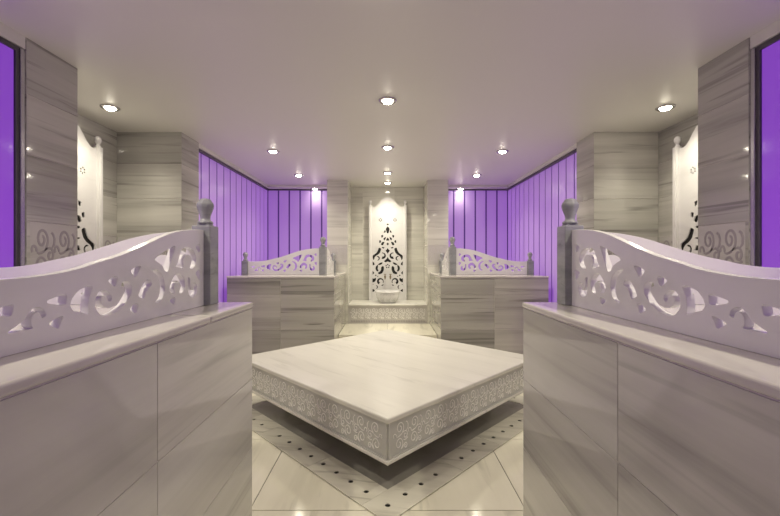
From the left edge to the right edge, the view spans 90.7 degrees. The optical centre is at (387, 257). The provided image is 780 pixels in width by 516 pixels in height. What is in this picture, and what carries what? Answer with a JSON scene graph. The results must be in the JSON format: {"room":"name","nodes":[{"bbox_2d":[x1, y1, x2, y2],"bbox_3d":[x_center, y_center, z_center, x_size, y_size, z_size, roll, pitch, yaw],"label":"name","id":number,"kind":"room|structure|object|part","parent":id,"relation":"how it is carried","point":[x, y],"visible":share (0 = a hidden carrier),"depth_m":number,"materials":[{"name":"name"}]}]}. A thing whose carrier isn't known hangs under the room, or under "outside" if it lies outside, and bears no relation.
{"room":"spa","nodes":[
{"label":"spa","id":0,"kind":"room"},
{"bbox_2d":[0,43,13,267],"bbox_3d":[-2.093,0.100,0.365,0.050,2.500,3.530,0,0,0],"label":"wall","id":1,"kind":"structure","parent":0,"point":[6,53],"depth_m":2.09,"materials":[{"name":"purple paint"}]},
{"bbox_2d":[0,36,18,266],"bbox_3d":[-2.130,0.085,0.376,0.140,2.530,3.552,0,0,0],"label":"trim","id":2,"kind":"structure","parent":1,"relation":"attached to","point":[4,41],"depth_m":2.14,"materials":[{"name":"grey"}]},
{"bbox_2d":[25,38,77,264],"bbox_3d":[-2.413,0.050,2.359,0.742,2.600,0.359,0,0,0],"label":"wall","id":3,"kind":"structure","parent":0,"point":[51,83],"depth_m":2.33,"materials":[{"name":"stone"}]},
{"bbox_2d":[0,22,24,48],"bbox_3d":[-2.125,-1.216,0.389,0.150,0.068,3.578,0,0,0],"label":"trim","id":4,"kind":"structure","parent":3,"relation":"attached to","point":[6,32],"depth_m":2.10,"materials":[{"name":"white paint"}]},
{"bbox_2d":[19,47,24,265],"bbox_3d":[-2.125,0.085,2.166,0.150,2.530,0.025,0,0,0],"label":"trim","id":5,"kind":"structure","parent":3,"relation":"attached to","point":[21,50],"depth_m":2.16,"materials":[{"name":"silver metal"}]},
{"bbox_2d":[78,114,116,246],"bbox_3d":[-2.732,0.050,3.180,0.100,2.600,1.278,0,0,0],"label":"wall","id":6,"kind":"structure","parent":0,"point":[89,128],"depth_m":3.69,"materials":[{"name":"stone"}]},
{"bbox_2d":[117,132,198,294],"bbox_3d":[-2.414,0.050,3.993,0.739,2.600,0.352,0,0,0],"label":"wall pier","id":7,"kind":"object","parent":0,"point":[158,172],"visible":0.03,"depth_m":3.82,"materials":[{"name":"stone"}]},
{"bbox_2d":[199,153,267,301],"bbox_3d":[-2.145,0.071,5.486,0.050,2.558,2.628,0,0,0],"label":"wall","id":8,"kind":"structure","parent":0,"point":[240,211],"depth_m":5.29,"materials":[{"name":"purple paint"}]},
{"bbox_2d":[199,144,268,188],"bbox_3d":[-2.131,-1.231,5.486,0.138,0.038,2.628,0,0,0],"label":"trim","id":9,"kind":"structure","parent":8,"relation":"attached to","point":[201,147],"depth_m":5.02,"materials":[{"name":"white paint"}]},
{"bbox_2d":[199,149,268,190],"bbox_3d":[-2.102,-1.198,5.476,0.033,0.027,2.608,0,0,0],"label":"trim","id":10,"kind":"structure","parent":8,"relation":"attached to","point":[200,150],"depth_m":5.10,"materials":[{"name":"grey"}]},
{"bbox_2d":[327,180,351,323],"bbox_3d":[-0.804,0.050,6.483,0.336,2.600,0.632,0,0,0],"label":"wall","id":11,"kind":"structure","parent":0,"point":[339,192],"depth_m":6.17,"materials":[{"name":"stone"}]},
{"bbox_2d":[252,393,522,515],"bbox_3d":[0.000,1.400,2.725,5.700,0.100,8.350,0,0,0],"label":"floor","id":12,"kind":"structure","parent":0,"point":[281,486],"depth_m":2.23,"materials":[{"name":"stone"}]},
{"bbox_2d":[0,302,252,515],"bbox_3d":[-1.377,0.789,0.503,1.357,1.121,3.006,0,0,0],"label":"platform","id":13,"kind":"object","parent":12,"relation":"on","point":[151,417],"visible":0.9,"depth_m":1.09,"materials":[{"name":"beige stone"}]},
{"bbox_2d":[0,229,203,357],"bbox_3d":[-0.898,0.047,1.335,0.026,0.362,1.035,0,0,0],"label":"rail","id":14,"kind":"object","parent":13,"relation":"on","point":[159,297],"visible":1,"depth_m":1.21,"materials":[{"name":"white stone"}]},
{"bbox_2d":[192,198,217,304],"bbox_3d":[-0.900,-0.033,1.900,0.092,0.522,0.092,0,0,0],"label":"post","id":15,"kind":"object","parent":13,"relation":"on","point":[205,207],"visible":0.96,"depth_m":1.87,"materials":[{"name":"grey stone"}]},
{"bbox_2d":[252,395,266,404],"bbox_3d":[-0.635,1.346,4.275,0.200,0.007,1.993,0,0,45],"label":"trim","id":16,"kind":"structure","parent":12,"relation":"on","point":[256,399],"depth_m":3.63,"materials":[{"name":"stone"}]},
{"bbox_2d":[226,272,345,353],"bbox_3d":[-1.357,0.789,5.519,1.376,1.121,1.291,0,0,0],"label":"platform","id":17,"kind":"object","parent":12,"relation":"on","point":[288,311],"visible":0.76,"depth_m":4.88,"materials":[{"name":"beige stone"}]},
{"bbox_2d":[242,252,247,274],"bbox_3d":[-1.975,0.074,5.345,0.080,0.308,0.080,0,0,0],"label":"post","id":18,"kind":"object","parent":17,"relation":"on","point":[245,254],"visible":1,"depth_m":5.30,"materials":[{"name":"grey stone"}]},
{"bbox_2d":[248,248,318,274],"bbox_3d":[-1.440,0.047,5.340,0.985,0.362,0.026,0,0,0],"label":"rail","id":19,"kind":"object","parent":17,"relation":"on","point":[289,271],"visible":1,"depth_m":5.33,"materials":[{"name":"white stone"}]},
{"bbox_2d":[319,237,326,274],"bbox_3d":[-0.900,-0.033,5.355,0.092,0.522,0.092,0,0,0],"label":"post","id":20,"kind":"object","parent":17,"relation":"on","point":[322,250],"visible":0.98,"depth_m":5.31,"materials":[{"name":"grey stone"}]},
{"bbox_2d":[327,249,333,273],"bbox_3d":[-0.862,0.047,5.732,0.026,0.362,0.660,0,0,0],"label":"rail","id":21,"kind":"object","parent":17,"relation":"on","point":[330,264],"visible":0.9,"depth_m":5.63,"materials":[{"name":"white stone"}]},
{"bbox_2d":[331,253,335,271],"bbox_3d":[-0.862,0.074,6.105,0.080,0.308,0.080,0,0,0],"label":"post","id":22,"kind":"object","parent":17,"relation":"on","point":[333,255],"visible":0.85,"depth_m":6.07,"materials":[{"name":"grey stone"}]},
{"bbox_2d":[252,408,387,505],"bbox_3d":[-0.775,1.346,2.865,1.993,0.007,0.200,0,0,45],"label":"trim","id":23,"kind":"structure","parent":12,"relation":"on","point":[358,487],"depth_m":2.54,"materials":[{"name":"stone"}]},
{"bbox_2d":[338,324,436,337],"bbox_3d":[0.000,1.200,5.708,1.344,0.300,0.923,0,0,0],"label":"floor","id":24,"kind":"structure","parent":12,"relation":"on","point":[348,330],"depth_m":5.65,"materials":[{"name":"stone"}]},
{"bbox_2d":[348,300,426,323],"bbox_3d":[0.000,0.896,6.479,1.268,0.312,0.637,0,0,0],"label":"stone ledge","id":25,"kind":"object","parent":24,"relation":"on","point":[359,311],"visible":1,"depth_m":6.18,"materials":[{"name":"stone"}]},
{"bbox_2d":[375,290,399,302],"bbox_3d":[0.000,0.643,6.420,0.418,0.193,0.418,0,0,0],"label":"basin","id":26,"kind":"object","parent":25,"relation":"on","point":[383,296],"visible":1,"depth_m":6.28,"materials":[{"name":"white stone"}]},
{"bbox_3d":[0.000,0.754,6.479,1.268,0.028,0.637,0,0,0],"label":"seat","id":27,"kind":"part","parent":25,"relation":"part of","materials":[{"name":"stone"}]},
{"bbox_2d":[369,198,406,299],"bbox_3d":[0.000,-0.159,6.732,0.672,1.797,0.065,0,0,0],"label":"board","id":28,"kind":"object","parent":25,"relation":"on","point":[387,220],"visible":1,"depth_m":6.73,"materials":[{"name":"white stone"}]},
{"bbox_2d":[252,329,523,488],"bbox_3d":[0.000,1.124,3.500,1.920,0.452,1.920,0,0,-45],"label":"slab","id":29,"kind":"object","parent":12,"relation":"on","point":[387,405],"visible":0.91,"depth_m":2.86,"materials":[{"name":"stone"}]},
{"bbox_2d":[362,408,522,515],"bbox_3d":[0.635,1.346,2.725,0.200,0.007,1.993,0,0,45],"label":"floor border","id":30,"kind":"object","parent":12,"relation":"on","point":[395,501],"depth_m":2.43,"materials":[{"name":"stone"}]},
{"bbox_2d":[430,272,548,353],"bbox_3d":[1.357,0.789,5.519,1.376,1.121,1.291,0,0,0],"label":"platform","id":31,"kind":"object","parent":12,"relation":"on","point":[486,311],"visible":0.71,"depth_m":4.88,"materials":[{"name":"beige stone"}]},
{"bbox_2d":[439,253,443,271],"bbox_3d":[0.862,0.074,6.105,0.080,0.308,0.080,0,0,0],"label":"post","id":32,"kind":"object","parent":31,"relation":"on","point":[441,254],"visible":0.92,"depth_m":6.08,"materials":[{"name":"grey stone"}]},
{"bbox_2d":[442,248,448,273],"bbox_3d":[0.862,0.047,5.732,0.026,0.362,0.660,0,0,0],"label":"rail","id":33,"kind":"object","parent":31,"relation":"on","point":[445,263],"visible":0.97,"depth_m":5.56,"materials":[{"name":"white stone"}]},
{"bbox_2d":[449,237,455,274],"bbox_3d":[0.900,-0.033,5.355,0.092,0.522,0.092,0,0,0],"label":"post","id":34,"kind":"object","parent":31,"relation":"on","point":[452,249],"visible":1,"depth_m":5.31,"materials":[{"name":"grey stone"}]},
{"bbox_2d":[456,248,526,274],"bbox_3d":[1.440,0.047,5.340,0.985,0.362,0.026,0,0,0],"label":"rail","id":35,"kind":"object","parent":31,"relation":"on","point":[485,258],"visible":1,"depth_m":5.33,"materials":[{"name":"white stone"}]},
{"bbox_2d":[527,252,533,274],"bbox_3d":[1.975,0.074,5.345,0.080,0.308,0.080,0,0,0],"label":"post","id":36,"kind":"object","parent":31,"relation":"on","point":[530,264],"visible":1,"depth_m":5.30,"materials":[{"name":"grey stone"}]},
{"bbox_2d":[509,395,522,404],"bbox_3d":[0.775,1.346,4.135,1.993,0.007,0.200,0,0,45],"label":"trim","id":37,"kind":"structure","parent":12,"relation":"on","point":[518,399],"depth_m":3.63,"materials":[{"name":"stone"}]},
{"bbox_2d":[522,302,779,515],"bbox_3d":[1.377,0.789,0.503,1.357,1.121,3.006,0,0,0],"label":"platform","id":38,"kind":"object","parent":12,"relation":"on","point":[622,417],"visible":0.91,"depth_m":1.08,"materials":[{"name":"beige stone"}]},
{"bbox_2d":[557,198,583,304],"bbox_3d":[0.900,-0.033,1.900,0.092,0.522,0.092,0,0,0],"label":"post","id":39,"kind":"object","parent":38,"relation":"on","point":[570,206],"visible":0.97,"depth_m":1.87,"materials":[{"name":"grey stone"}]},
{"bbox_2d":[572,229,779,358],"bbox_3d":[0.898,0.047,1.335,0.026,0.362,1.035,0,0,0],"label":"rail","id":40,"kind":"object","parent":38,"relation":"on","point":[615,296],"visible":1,"depth_m":1.21,"materials":[{"name":"white stone"}]},
{"bbox_2d":[584,232,779,304],"bbox_3d":[1.490,0.047,1.900,1.085,0.362,0.026,0,0,0],"label":"rail","id":41,"kind":"object","parent":38,"relation":"on","point":[709,263],"visible":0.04,"depth_m":1.89,"materials":[{"name":"white stone"}]},
{"bbox_3d":[-2.466,1.005,3.180,0.433,0.690,1.270,0,0,0],"label":"stone ledge","id":42,"kind":"object","parent":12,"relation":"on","visible":0},
{"bbox_2d":[77,126,102,253],"bbox_3d":[-2.603,-0.239,3.155,0.065,1.797,0.672,0,0,0],"label":"board","id":43,"kind":"object","parent":42,"relation":"on","point":[90,160],"visible":0.18,"depth_m":3.36,"materials":[{"name":"white"}]},
{"bbox_3d":[2.462,1.005,3.180,0.433,0.690,1.270,0,0,0],"label":"stone ledge","id":44,"kind":"object","parent":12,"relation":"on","visible":0},
{"bbox_2d":[672,125,697,253],"bbox_3d":[2.603,-0.239,3.155,0.065,1.797,0.672,0,0,0],"label":"board","id":45,"kind":"object","parent":44,"relation":"on","point":[684,159],"visible":0.11,"depth_m":3.36,"materials":[{"name":"white"}]},
{"bbox_2d":[268,187,507,299],"bbox_3d":[0.000,0.050,6.850,4.240,2.600,0.100,0,0,0],"label":"wall","id":46,"kind":"structure","parent":0,"point":[414,196],"depth_m":6.80,"materials":[{"name":"paint"}]},
{"bbox_2d":[267,185,326,188],"bbox_3d":[-1.518,-1.231,6.700,1.087,0.038,0.200,0,0,0],"label":"trim","id":47,"kind":"structure","parent":46,"relation":"attached to","point":[268,186],"depth_m":6.60,"materials":[{"name":"white paint"}]},
{"bbox_2d":[269,189,326,190],"bbox_3d":[-1.530,-1.201,6.782,1.110,0.022,0.033,0,0,0],"label":"trim","id":48,"kind":"structure","parent":46,"relation":"attached to","point":[269,189],"depth_m":6.79,"materials":[{"name":"grey wood"}]},
{"bbox_2d":[448,189,505,190],"bbox_3d":[1.530,-1.201,6.782,1.110,0.022,0.033,0,0,0],"label":"trim","id":49,"kind":"structure","parent":46,"relation":"attached to","point":[448,189],"depth_m":6.79,"materials":[{"name":"grey"}]},
{"bbox_2d":[448,185,507,188],"bbox_3d":[1.518,-1.231,6.700,1.087,0.038,0.200,0,0,0],"label":"trim","id":50,"kind":"structure","parent":46,"relation":"attached to","point":[449,186],"depth_m":6.60,"materials":[{"name":"white paint"}]},
{"bbox_2d":[0,0,779,186],"bbox_3d":[0.000,-1.300,2.725,5.700,0.100,8.350,0,0,0],"label":"ceiling","id":51,"kind":"structure","parent":0,"point":[305,81],"depth_m":2.59,"materials":[{"name":"white paint"}]},
{"bbox_2d":[99,104,120,110],"bbox_3d":[-2.300,-1.236,3.190,0.142,0.026,0.142,0,0,0],"label":"recessed light","id":52,"kind":"object","parent":51,"relation":"in","point":[108,107],"visible":1,"depth_m":3.17,"materials":[{"name":"white glass"}]},
{"bbox_2d":[267,149,278,153],"bbox_3d":[-1.340,-1.236,4.500,0.142,0.026,0.142,0,0,0],"label":"recessed light","id":53,"kind":"object","parent":51,"relation":"in","point":[272,151],"visible":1,"depth_m":4.47,"materials":[{"name":"white glass"}]},
{"bbox_2d":[381,145,393,149],"bbox_3d":[0.000,-1.236,4.340,0.142,0.026,0.142,0,0,0],"label":"recessed light","id":54,"kind":"object","parent":51,"relation":"in","point":[386,147],"visible":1,"depth_m":4.31,"materials":[{"name":"white glass"}]},
{"bbox_2d":[379,97,396,104],"bbox_3d":[0.000,-1.236,3.050,0.142,0.026,0.142,0,0,0],"label":"recessed light","id":55,"kind":"object","parent":51,"relation":"in","point":[384,100],"visible":1,"depth_m":3.02,"materials":[{"name":"white glass"}]},
{"bbox_2d":[496,149,508,153],"bbox_3d":[1.340,-1.236,4.500,0.142,0.026,0.142,0,0,0],"label":"recessed light","id":56,"kind":"object","parent":51,"relation":"in","point":[502,151],"visible":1,"depth_m":4.47,"materials":[{"name":"white glass"}]},
{"bbox_2d":[655,104,675,110],"bbox_3d":[2.300,-1.236,3.190,0.142,0.026,0.142,0,0,0],"label":"recessed light","id":57,"kind":"object","parent":51,"relation":"in","point":[665,107],"visible":1,"depth_m":3.17,"materials":[{"name":"white glass"}]},
{"bbox_2d":[424,180,447,323],"bbox_3d":[0.804,0.050,6.483,0.336,2.600,0.632,0,0,0],"label":"wall","id":58,"kind":"structure","parent":0,"point":[435,191],"depth_m":6.17,"materials":[{"name":"stone"}]},
{"bbox_2d":[508,152,576,301],"bbox_3d":[2.145,0.071,5.486,0.050,2.558,2.628,0,0,0],"label":"wall","id":59,"kind":"structure","parent":0,"point":[535,213],"depth_m":5.27,"materials":[{"name":"purple paint"}]},
{"bbox_2d":[506,144,576,188],"bbox_3d":[2.131,-1.231,5.486,0.138,0.038,2.628,0,0,0],"label":"trim","id":60,"kind":"structure","parent":59,"relation":"attached to","point":[573,147],"depth_m":5.03,"materials":[{"name":"white paint"}]},
{"bbox_2d":[506,148,576,190],"bbox_3d":[2.102,-1.198,5.476,0.033,0.027,2.608,0,0,0],"label":"trim","id":61,"kind":"structure","parent":59,"relation":"attached to","point":[574,150],"depth_m":5.10,"materials":[{"name":"grey metal"}]},
{"bbox_2d":[577,132,658,293],"bbox_3d":[2.414,0.050,3.993,0.739,2.600,0.352,0,0,0],"label":"wall pier","id":62,"kind":"object","parent":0,"point":[617,172],"visible":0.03,"depth_m":3.82,"materials":[{"name":"stone"}]},
{"bbox_2d":[658,114,697,246],"bbox_3d":[2.732,0.050,3.180,0.100,2.600,1.278,0,0,0],"label":"wall niche","id":63,"kind":"object","parent":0,"point":[684,129],"visible":0.01,"depth_m":3.69,"materials":[{"name":"stone"}]},
{"bbox_2d":[698,38,750,264],"bbox_3d":[2.413,0.050,2.359,0.742,2.600,0.359,0,0,0],"label":"wall","id":64,"kind":"structure","parent":0,"point":[724,81],"depth_m":2.34,"materials":[{"name":"stone"}]},
{"bbox_2d":[750,47,755,265],"bbox_3d":[2.125,0.085,2.166,0.150,2.530,0.025,0,0,0],"label":"trim","id":65,"kind":"structure","parent":64,"relation":"attached to","point":[753,50],"depth_m":2.16,"materials":[{"name":"silver metal"}]},
{"bbox_2d":[750,19,779,48],"bbox_3d":[2.125,-1.216,0.389,0.150,0.068,3.578,0,0,0],"label":"trim","id":66,"kind":"structure","parent":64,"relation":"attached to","point":[772,30],"depth_m":2.09,"materials":[{"name":"white paint"}]},
{"bbox_2d":[762,40,779,267],"bbox_3d":[2.093,0.100,0.365,0.050,2.500,3.530,0,0,0],"label":"wall","id":67,"kind":"structure","parent":0,"point":[770,54],"depth_m":2.08,"materials":[{"name":"purple"}]},
{"bbox_2d":[756,34,779,266],"bbox_3d":[2.130,0.085,0.376,0.140,2.530,3.552,0,0,0],"label":"trim","id":68,"kind":"structure","parent":67,"relation":"attached to","point":[776,38],"depth_m":2.13,"materials":[{"name":"grey"}]}
]}

